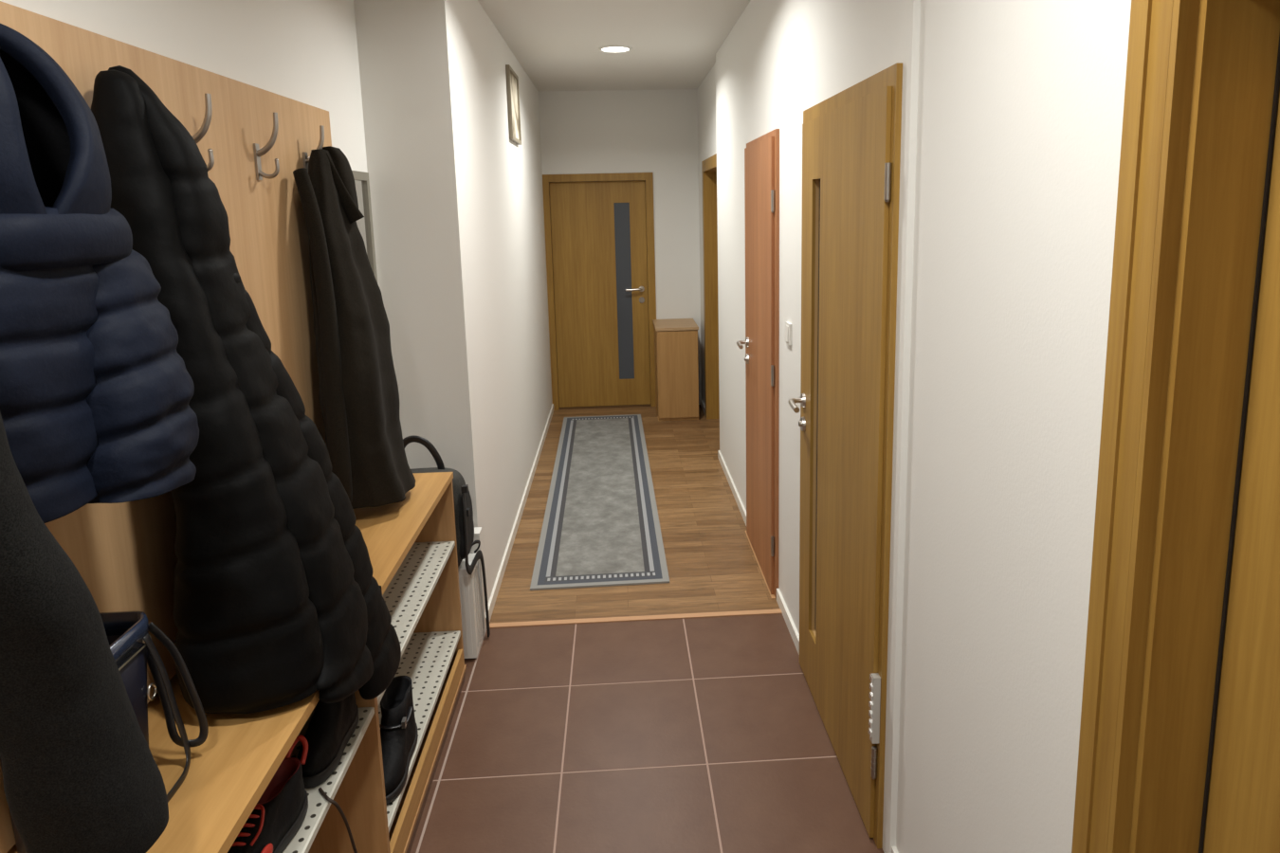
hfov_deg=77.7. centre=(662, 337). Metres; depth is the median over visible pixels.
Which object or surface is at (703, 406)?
baseboard
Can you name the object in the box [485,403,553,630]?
baseboard
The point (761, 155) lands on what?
door
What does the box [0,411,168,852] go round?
coat
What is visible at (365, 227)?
wall mirror
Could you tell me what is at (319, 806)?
shelf
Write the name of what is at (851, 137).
door
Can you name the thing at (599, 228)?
door
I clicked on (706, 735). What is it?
floor
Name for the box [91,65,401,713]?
coat
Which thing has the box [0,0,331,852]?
panel
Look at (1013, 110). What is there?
wall
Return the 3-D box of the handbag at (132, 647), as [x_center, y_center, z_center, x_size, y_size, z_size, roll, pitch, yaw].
[-0.860,0.604,1.224,0.180,0.279,0.233,-2,9,-3]
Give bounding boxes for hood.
[0,23,111,214]
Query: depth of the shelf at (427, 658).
2.65 m
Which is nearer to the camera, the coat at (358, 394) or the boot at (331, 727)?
the boot at (331, 727)
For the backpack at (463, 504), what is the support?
on the heater
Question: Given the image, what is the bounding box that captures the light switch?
[784,321,791,345]
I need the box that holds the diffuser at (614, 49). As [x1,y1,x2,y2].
[602,47,628,52]
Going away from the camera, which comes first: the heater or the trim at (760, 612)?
the heater
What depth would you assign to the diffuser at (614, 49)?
4.81 m
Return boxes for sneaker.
[227,735,308,852]
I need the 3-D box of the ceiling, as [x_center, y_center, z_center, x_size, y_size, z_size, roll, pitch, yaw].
[-0.230,-1.449,2.519,2.300,0.150,8.457,-2,9,-3]
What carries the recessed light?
in the ceiling
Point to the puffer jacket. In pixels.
(97, 391)
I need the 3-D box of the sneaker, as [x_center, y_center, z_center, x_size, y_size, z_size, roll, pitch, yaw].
[-0.738,0.892,1.472,0.094,0.123,0.314,-1,9,3]
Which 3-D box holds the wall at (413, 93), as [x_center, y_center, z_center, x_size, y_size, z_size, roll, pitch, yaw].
[-1.047,-0.032,2.703,0.600,2.670,8.057,-2,9,-3]
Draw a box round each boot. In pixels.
[297,693,358,788]
[379,676,418,804]
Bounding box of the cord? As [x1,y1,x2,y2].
[318,787,357,852]
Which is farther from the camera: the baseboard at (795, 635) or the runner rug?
the runner rug
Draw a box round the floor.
[409,404,884,852]
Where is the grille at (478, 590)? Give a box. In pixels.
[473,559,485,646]
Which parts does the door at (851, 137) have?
handle, glazing frame, glass pane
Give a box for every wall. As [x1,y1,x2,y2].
[0,0,552,613]
[538,89,701,404]
[696,0,1131,852]
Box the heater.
[457,527,486,658]
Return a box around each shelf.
[282,707,374,852]
[377,541,455,706]
[377,630,460,832]
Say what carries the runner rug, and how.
on the floor
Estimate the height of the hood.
0.269 m
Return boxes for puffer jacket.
[0,23,199,523]
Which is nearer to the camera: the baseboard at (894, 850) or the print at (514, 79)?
the baseboard at (894, 850)
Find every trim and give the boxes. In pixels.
[415,630,486,852]
[489,608,782,628]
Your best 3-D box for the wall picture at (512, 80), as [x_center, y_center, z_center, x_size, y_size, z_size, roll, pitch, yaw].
[-0.886,-1.381,4.747,0.021,0.410,0.430,-2,9,-3]
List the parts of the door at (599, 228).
sill, glass pane, handle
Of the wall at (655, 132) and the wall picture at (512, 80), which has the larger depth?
the wall at (655, 132)
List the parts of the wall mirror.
glass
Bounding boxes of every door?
[542,172,656,410]
[701,153,719,419]
[736,128,779,599]
[788,62,902,848]
[1071,0,1279,852]
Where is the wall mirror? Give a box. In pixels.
[351,170,377,281]
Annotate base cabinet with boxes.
[652,318,698,421]
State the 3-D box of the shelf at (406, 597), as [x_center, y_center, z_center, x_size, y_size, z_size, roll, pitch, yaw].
[-0.870,0.817,2.377,0.305,0.016,0.942,-2,9,-3]
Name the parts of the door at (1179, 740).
casing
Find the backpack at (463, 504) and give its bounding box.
[402,435,490,637]
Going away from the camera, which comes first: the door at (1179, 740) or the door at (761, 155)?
the door at (1179, 740)
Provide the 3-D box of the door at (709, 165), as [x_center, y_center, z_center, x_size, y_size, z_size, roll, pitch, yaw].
[0.489,-0.289,5.916,0.254,2.065,0.995,-2,9,-3]
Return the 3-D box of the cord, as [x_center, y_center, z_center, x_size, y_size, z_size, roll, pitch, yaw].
[-0.677,1.072,1.664,0.048,0.314,0.095,-2,9,-3]
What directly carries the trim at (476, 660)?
attached to the wall at (413, 93)
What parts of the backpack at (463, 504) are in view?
handle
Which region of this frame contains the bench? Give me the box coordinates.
[6,472,466,852]
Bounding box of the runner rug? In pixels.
[530,414,669,590]
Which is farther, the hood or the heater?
the heater
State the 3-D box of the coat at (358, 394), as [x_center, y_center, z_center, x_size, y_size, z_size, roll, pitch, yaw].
[-0.916,-0.028,2.388,0.236,1.084,0.405,-2,9,-3]
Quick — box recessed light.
[598,44,631,53]
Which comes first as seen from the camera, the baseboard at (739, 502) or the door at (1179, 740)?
the door at (1179, 740)
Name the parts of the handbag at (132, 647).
handle, handle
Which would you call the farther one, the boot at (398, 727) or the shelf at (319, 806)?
the boot at (398, 727)
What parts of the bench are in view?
panel, panel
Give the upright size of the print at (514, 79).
0.370 m
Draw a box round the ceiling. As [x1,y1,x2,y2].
[477,0,750,91]
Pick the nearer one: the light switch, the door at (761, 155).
the light switch
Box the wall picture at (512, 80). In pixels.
[505,64,521,145]
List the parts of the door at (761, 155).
handle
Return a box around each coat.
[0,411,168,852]
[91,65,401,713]
[292,146,415,509]
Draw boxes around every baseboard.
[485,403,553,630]
[700,398,705,415]
[717,450,746,525]
[776,588,799,655]
[891,846,898,852]
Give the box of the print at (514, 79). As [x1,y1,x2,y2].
[510,72,519,139]
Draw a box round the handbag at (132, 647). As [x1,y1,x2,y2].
[0,611,208,852]
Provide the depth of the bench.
1.95 m

